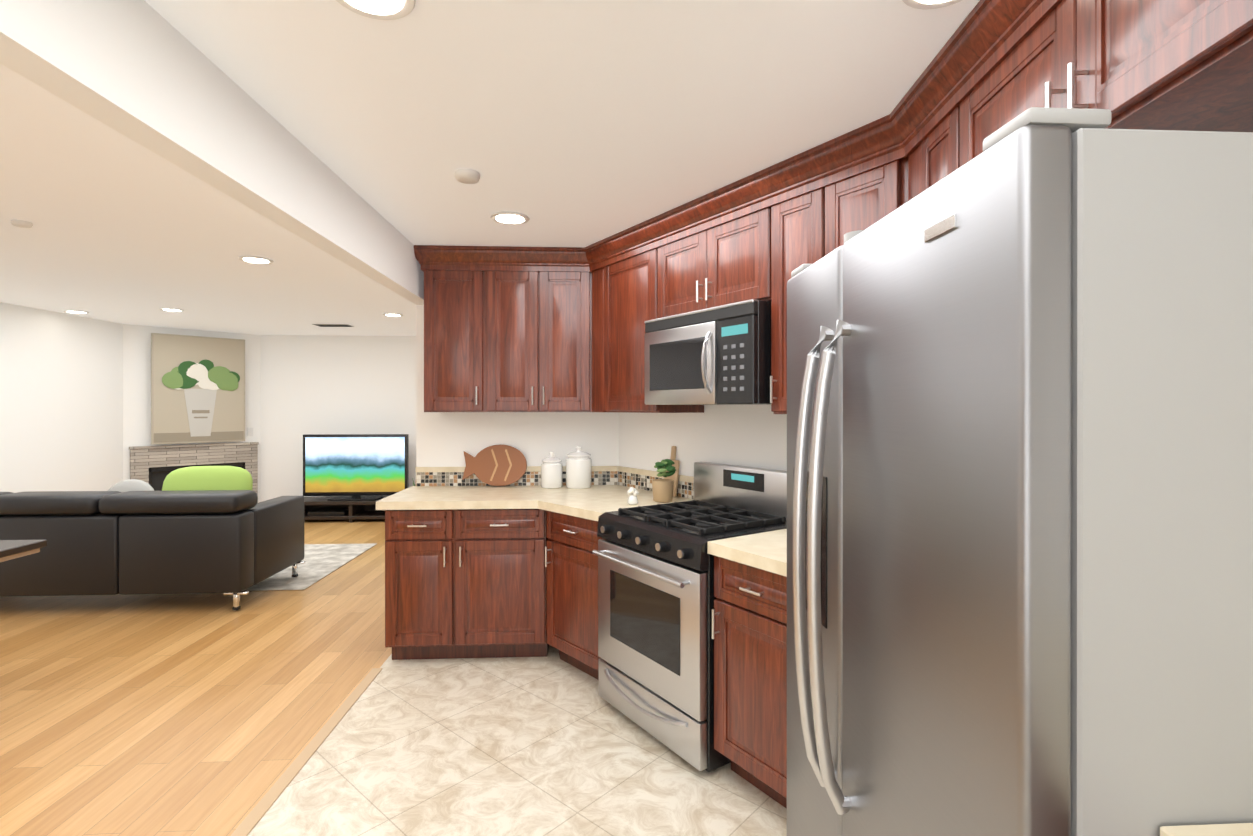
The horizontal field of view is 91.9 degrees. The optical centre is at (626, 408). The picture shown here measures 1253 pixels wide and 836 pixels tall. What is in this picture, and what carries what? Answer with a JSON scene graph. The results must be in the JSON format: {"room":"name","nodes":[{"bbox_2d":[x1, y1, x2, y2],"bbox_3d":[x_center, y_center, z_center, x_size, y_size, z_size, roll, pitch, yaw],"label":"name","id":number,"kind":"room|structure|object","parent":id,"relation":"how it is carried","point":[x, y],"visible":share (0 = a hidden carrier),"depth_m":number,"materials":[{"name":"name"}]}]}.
{"room":"living room and kitchen","nodes":[
{"label":"living room and kitchen","id":0,"kind":"room"},
{"bbox_2d":[0,302,122,492],"bbox_3d":[-5.582,0.227,2.250,0.120,2.390,9.460,0,0,-3],"label":"wall","id":1,"kind":"structure","parent":0,"point":[61,401],"depth_m":6.12,"materials":[{"name":"white paint"}]},
{"bbox_2d":[123,324,260,502],"bbox_3d":[-5.339,0.220,7.506,0.100,2.390,1.514,0,0,42],"label":"wall","id":2,"kind":"structure","parent":0,"point":[136,385],"depth_m":7.11,"materials":[{"name":"white paint"}]},
{"bbox_2d":[129,442,258,502],"bbox_3d":[-5.268,0.925,7.443,0.083,0.980,1.314,0,0,42],"label":"fireplace surround","id":3,"kind":"object","parent":2,"relation":"attached to","point":[153,467],"visible":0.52,"depth_m":7.33,"materials":[{"name":"stone"}]},
{"bbox_2d":[151,333,244,444],"bbox_3d":[-5.206,-0.235,7.402,0.046,1.300,0.960,0,0,42],"label":"picture","id":4,"kind":"object","parent":2,"relation":"attached to","point":[197,389],"visible":1,"depth_m":7.36,"materials":[{"name":"beige"}]},
{"bbox_2d":[0,519,391,835],"bbox_3d":[-2.191,1.471,2.980,6.970,0.100,10.550,0,0,-3],"label":"floor","id":5,"kind":"structure","parent":0,"point":[205,714],"depth_m":3.03,"materials":[{"name":"brown wood"}]},
{"bbox_2d":[0,540,46,561],"bbox_3d":[-3.768,1.047,2.609,1.640,0.750,0.920,0,0,-3],"label":"dining table","id":6,"kind":"object","parent":5,"relation":"on","point":[11,549],"visible":1,"depth_m":3.00,"materials":[{"name":"brown wood"}]},
{"bbox_2d":[0,490,304,609],"bbox_3d":[-3.905,1.000,4.593,2.460,0.813,0.962,0,0,-3],"label":"sofa","id":7,"kind":"object","parent":5,"relation":"on","point":[235,543],"visible":0.94,"depth_m":4.16,"materials":[{"name":"black leather"}]},
{"bbox_2d":[108,479,153,491],"bbox_3d":[-3.850,0.719,4.687,0.436,0.342,0.157,0,0,-3],"label":"pillow","id":8,"kind":"object","parent":7,"relation":"on","point":[131,485],"visible":0.27,"depth_m":4.68,"materials":[{"name":"grey fabric"}]},
{"bbox_2d":[162,466,252,490],"bbox_3d":[-3.271,0.669,4.728,0.630,0.438,0.200,0,0,-12],"label":"pillow","id":9,"kind":"object","parent":7,"relation":"on","point":[213,478],"visible":0.4,"depth_m":4.70,"materials":[{"name":"green fabric"}]},
{"bbox_2d":[231,668,382,835],"bbox_3d":[-1.210,1.422,0.534,0.055,0.004,5.560,0,0,-3],"label":"threshold","id":10,"kind":"object","parent":5,"relation":"on","point":[246,826],"visible":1,"depth_m":2.43,"materials":[{"name":"beige wood"}]},
{"bbox_2d":[244,543,376,590],"bbox_3d":[-3.827,1.413,5.470,2.530,0.008,1.600,0,0,-3],"label":"rug","id":11,"kind":"object","parent":5,"relation":"on","point":[322,561],"visible":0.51,"depth_m":5.41,"materials":[{"name":"white fabric"}]},
{"bbox_2d":[304,496,387,522],"bbox_3d":[-3.444,1.282,7.744,1.680,0.265,0.440,0,0,-3],"label":"tv stand","id":12,"kind":"object","parent":5,"relation":"on","point":[319,508],"visible":0.44,"depth_m":7.58,"materials":[{"name":"brown wood"}]},
{"bbox_2d":[303,434,408,500],"bbox_3d":[-3.442,0.737,7.703,1.300,0.823,0.260,0,0,-3],"label":"tv","id":13,"kind":"object","parent":12,"relation":"on","point":[351,467],"visible":0.88,"depth_m":7.68,"materials":[{"name":"black plastic"}]},
{"bbox_2d":[261,335,415,501],"bbox_3d":[-1.927,0.219,8.215,5.880,2.390,0.120,0,0,-3],"label":"wall","id":14,"kind":"structure","parent":0,"point":[329,384],"depth_m":8.04,"materials":[{"name":"white paint"}]},
{"bbox_2d":[0,0,979,335],"bbox_3d":[-2.191,-1.019,2.976,6.970,0.100,10.550,0,0,-3],"label":"ceiling","id":15,"kind":"structure","parent":0,"point":[572,122],"depth_m":2.11,"materials":[{"name":"white paint"}]},
{"bbox_2d":[10,219,32,227],"bbox_3d":[-3.126,-0.954,3.131,0.084,0.026,0.084,0,0,-3],"label":"smoke detector","id":16,"kind":"object","parent":15,"relation":"attached to","point":[21,223],"visible":1,"depth_m":3.11,"materials":[{"name":"white plastic"}]},
{"bbox_2d":[63,310,88,313],"bbox_3d":[-5.475,-0.965,6.029,0.196,0.012,0.196,0,0,-3],"label":"recessed light","id":17,"kind":"object","parent":15,"relation":"in","point":[77,311],"visible":1,"depth_m":6.00,"materials":[{"name":"white plastic"}]},
{"bbox_2d":[160,308,183,311],"bbox_3d":[-4.437,-0.965,5.915,0.196,0.012,0.196,0,0,-3],"label":"recessed light","id":18,"kind":"object","parent":15,"relation":"in","point":[172,309],"visible":1,"depth_m":5.90,"materials":[{"name":"white plastic"}]},
{"bbox_2d":[0,0,423,304],"bbox_3d":[-1.163,-0.821,0.914,0.100,0.290,6.120,0,0,-3],"label":"header beam","id":19,"kind":"structure","parent":15,"relation":"attached to","point":[144,74],"depth_m":1.61,"materials":[{"name":"white paint"}]},
{"bbox_2d":[239,256,273,263],"bbox_3d":[-2.397,-0.962,3.922,0.196,0.012,0.196,0,0,-3],"label":"recessed light","id":20,"kind":"object","parent":15,"relation":"in","point":[256,259],"visible":1,"depth_m":3.91,"materials":[{"name":"white plastic"}]},
{"bbox_2d":[312,324,353,326],"bbox_3d":[-3.406,-0.968,7.042,0.400,0.009,0.200,0,0,-3],"label":"ceiling vent","id":21,"kind":"object","parent":15,"relation":"in","point":[333,325],"visible":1,"depth_m":7.00,"materials":[{"name":"grey metal"}]},
{"bbox_2d":[336,0,415,19],"bbox_3d":[-0.589,-0.959,1.395,0.196,0.012,0.196,0,0,-3],"label":"recessed light","id":22,"kind":"object","parent":15,"relation":"in","point":[386,9],"visible":0.98,"depth_m":1.44,"materials":[{"name":"white plastic"}]},
{"bbox_2d":[383,313,402,316],"bbox_3d":[-2.401,-0.965,6.225,0.196,0.012,0.196,0,0,-3],"label":"recessed light","id":23,"kind":"object","parent":15,"relation":"in","point":[392,314],"visible":1,"depth_m":6.18,"materials":[{"name":"white plastic"}]},
{"bbox_2d":[454,168,479,183],"bbox_3d":[-0.652,-0.950,2.483,0.104,0.032,0.104,0,0,-3],"label":"smoke detector","id":24,"kind":"object","parent":15,"relation":"attached to","point":[467,176],"visible":1,"depth_m":2.45,"materials":[{"name":"white plastic"}]},
{"bbox_2d":[490,211,529,224],"bbox_3d":[-0.588,-0.961,3.058,0.196,0.012,0.196,0,0,-3],"label":"recessed light","id":25,"kind":"object","parent":15,"relation":"in","point":[509,217],"visible":0.98,"depth_m":3.04,"materials":[{"name":"white plastic"}]},
{"bbox_2d":[902,0,962,9],"bbox_3d":[0.716,-0.959,1.355,0.196,0.012,0.196,0,0,-3],"label":"recessed light","id":26,"kind":"object","parent":15,"relation":"in","point":[925,4],"visible":0.96,"depth_m":1.43,"materials":[{"name":"white plastic"}]},
{"bbox_2d":[247,645,786,835],"bbox_3d":[0.089,1.474,0.997,2.630,0.100,6.345,0,0,-3],"label":"floor","id":27,"kind":"structure","parent":0,"point":[552,743],"depth_m":2.38,"materials":[{"name":"tile"}]},
{"bbox_2d":[385,526,435,659],"bbox_3d":[-1.130,0.986,3.659,0.441,0.869,0.639,0,0,-3],"label":"base cabinet","id":28,"kind":"object","parent":27,"relation":"on","point":[410,551],"depth_m":3.34,"materials":[{"name":"brown wood"}]},
{"bbox_2d":[436,522,523,658],"bbox_3d":[-0.730,0.986,3.657,0.612,0.869,0.686,0,0,-3],"label":"base cabinet","id":29,"kind":"object","parent":27,"relation":"on","point":[475,567],"depth_m":3.36,"materials":[{"name":"brown wood"}]},
{"bbox_2d":[376,482,693,525],"bbox_3d":[-0.477,0.529,3.474,1.796,0.045,1.079,0,0,-3],"label":"countertop","id":30,"kind":"structure","parent":29,"relation":"on","point":[417,505],"depth_m":3.36,"materials":[{"name":"beige stone"}]},
{"bbox_2d":[462,445,526,485],"bbox_3d":[-0.857,0.368,3.951,0.412,0.268,0.074,0,0,-3],"label":"board","id":31,"kind":"object","parent":30,"relation":"on","point":[499,465],"visible":0.94,"depth_m":3.94,"materials":[{"name":"brown wood"}]},
{"bbox_2d":[541,451,561,488],"bbox_3d":[-0.481,0.390,3.896,0.136,0.230,0.136,0,0,-3],"label":"canister","id":32,"kind":"object","parent":30,"relation":"on","point":[551,471],"visible":1,"depth_m":3.84,"materials":[{"name":"white ceramic"}]},
{"bbox_2d":[566,446,590,488],"bbox_3d":[-0.307,0.372,3.896,0.164,0.265,0.164,0,0,-3],"label":"canister","id":33,"kind":"object","parent":30,"relation":"on","point":[578,468],"visible":1,"depth_m":3.83,"materials":[{"name":"white ceramic"}]},
{"bbox_2d":[627,487,638,504],"bbox_3d":[0.035,0.460,3.203,0.062,0.090,0.063,0,0,-3],"label":"figurine","id":34,"kind":"object","parent":30,"relation":"on","point":[632,499],"visible":1,"depth_m":3.18,"materials":[{"name":"white ceramic"}]},
{"bbox_2d":[652,459,675,501],"bbox_3d":[0.205,0.390,3.315,0.135,0.230,0.122,0,0,-3],"label":"potted plant","id":35,"kind":"object","parent":30,"relation":"on","point":[662,490],"visible":1,"depth_m":3.27,"materials":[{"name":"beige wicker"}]},
{"bbox_2d":[664,446,679,496],"bbox_3d":[0.264,0.361,3.528,0.050,0.288,0.120,0,0,-34],"label":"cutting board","id":36,"kind":"object","parent":30,"relation":"on","point":[675,475],"visible":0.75,"depth_m":3.49,"materials":[{"name":"beige wood"}]},
{"bbox_2d":[524,522,603,679],"bbox_3d":[-0.049,0.986,3.506,0.938,0.869,1.062,0,0,-3],"label":"base cabinet","id":37,"kind":"object","parent":27,"relation":"on","point":[561,566],"depth_m":3.26,"materials":[{"name":"brown wood"}]},
{"bbox_2d":[592,461,786,771],"bbox_3d":[0.322,0.854,2.789,0.726,1.135,0.754,0,0,-34],"label":"range","id":38,"kind":"object","parent":27,"relation":"on","point":[656,598],"visible":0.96,"depth_m":2.59,"materials":[{"name":"silver metal"}]},
{"bbox_2d":[712,562,786,808],"bbox_3d":[0.727,0.988,2.325,0.780,0.869,0.715,0,0,-3],"label":"base cabinet","id":39,"kind":"object","parent":27,"relation":"on","point":[749,627],"depth_m":2.17,"materials":[{"name":"brown wood"}]},
{"bbox_2d":[708,529,786,589],"bbox_3d":[0.734,0.531,2.284,0.843,0.045,0.798,0,0,-3],"label":"countertop","id":40,"kind":"structure","parent":39,"relation":"on","point":[758,561],"depth_m":2.20,"materials":[{"name":"beige stone"}]},
{"bbox_2d":[787,107,1252,835],"bbox_3d":[0.807,0.522,1.216,0.872,1.792,0.917,0,0,-3],"label":"refrigerator","id":41,"kind":"object","parent":27,"relation":"on","point":[1019,475],"visible":1,"depth_m":0.75,"materials":[{"name":"grey metal"}]},
{"bbox_2d":[1160,823,1252,835],"bbox_3d":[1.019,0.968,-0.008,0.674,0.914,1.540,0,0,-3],"label":"countertop","id":42,"kind":"structure","parent":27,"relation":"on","point":[1240,829],"depth_m":0.73,"materials":[{"name":"beige stone"}]},
{"bbox_2d":[416,305,618,466],"bbox_3d":[-0.497,0.225,4.076,1.770,2.390,0.120,0,0,-3],"label":"wall","id":43,"kind":"structure","parent":0,"point":[445,439],"depth_m":4.00,"materials":[{"name":"white paint"}]},
{"bbox_2d":[418,260,497,411],"bbox_3d":[-1.016,-0.429,3.819,0.436,0.900,0.329,0,0,-3],"label":"upper cabinet","id":44,"kind":"object","parent":43,"relation":"attached to","point":[461,296],"depth_m":3.66,"materials":[{"name":"brown wood"}]},
{"bbox_2d":[498,260,589,411],"bbox_3d":[-0.493,-0.430,3.847,0.885,0.900,0.329,0,0,-3],"label":"upper cabinet","id":45,"kind":"object","parent":43,"relation":"attached to","point":[508,328],"depth_m":3.68,"materials":[{"name":"brown wood"}]},
{"bbox_2d":[619,405,786,476],"bbox_3d":[0.654,0.226,3.089,0.100,2.390,2.463,0,0,-34],"label":"wall","id":46,"kind":"structure","parent":0,"point":[749,435],"depth_m":3.31,"materials":[{"name":"white paint"}]},
{"bbox_2d":[612,220,653,235],"bbox_3d":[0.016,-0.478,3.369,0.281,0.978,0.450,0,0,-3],"label":"crown molding","id":47,"kind":"structure","parent":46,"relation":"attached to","point":[646,228],"depth_m":3.16,"materials":[{"name":"brown wood"}]},
{"bbox_2d":[590,236,703,412],"bbox_3d":[0.108,-0.429,3.515,0.617,0.900,0.733,0,0,-3],"label":"upper cabinet","id":48,"kind":"object","parent":46,"relation":"attached to","point":[621,267],"depth_m":3.41,"materials":[{"name":"brown wood"}]},
{"bbox_2d":[654,192,765,318],"bbox_3d":[0.512,-0.666,2.918,0.677,0.424,0.828,0,0,-3],"label":"upper cabinet","id":49,"kind":"object","parent":46,"relation":"attached to","point":[710,249],"depth_m":2.78,"materials":[{"name":"brown wood"}]},
{"bbox_2d":[644,299,770,404],"bbox_3d":[0.452,-0.234,2.875,0.465,0.426,0.754,0,0,-34],"label":"microwave","id":50,"kind":"object","parent":49,"relation":"attached to","point":[719,355],"visible":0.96,"depth_m":2.65,"materials":[{"name":"silver metal"}]},
{"bbox_2d":[766,136,865,413],"bbox_3d":[0.899,-0.428,2.346,0.590,0.900,0.677,0,0,-3],"label":"upper cabinet","id":51,"kind":"object","parent":46,"relation":"attached to","point":[820,199],"depth_m":2.33,"materials":[{"name":"brown wood"}]},
{"bbox_3d":[1.239,0.226,3.163,0.100,2.390,10.550,0,0,-3],"label":"wall","id":52,"kind":"structure","parent":0,"visible":0},
{"bbox_2d":[654,214,661,231],"bbox_3d":[0.286,-0.715,2.961,0.229,0.502,0.385,0,0,-3],"label":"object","id":53,"kind":"object","parent":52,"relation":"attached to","point":[659,217],"depth_m":3.05,"materials":[{"name":"brown wood"}]},
{"bbox_2d":[713,172,777,191],"bbox_3d":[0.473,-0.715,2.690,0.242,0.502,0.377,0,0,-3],"label":"crown molding","id":54,"kind":"structure","parent":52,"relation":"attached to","point":[758,181],"depth_m":2.50,"materials":[{"name":"brown wood"}]},
{"bbox_2d":[866,96,905,228],"bbox_3d":[1.029,-0.702,1.856,0.452,0.350,0.498,0,0,-3],"label":"upper cabinet","id":55,"kind":"object","parent":52,"relation":"attached to","point":[885,142],"depth_m":2.05,"materials":[{"name":"brown wood"}]},
{"bbox_2d":[906,0,1252,201],"bbox_3d":[1.064,-0.701,1.207,0.452,0.350,1.026,0,0,-3],"label":"upper cabinet","id":56,"kind":"object","parent":52,"relation":"attached to","point":[1183,65],"depth_m":1.16,"materials":[{"name":"brown wood"}]}
]}

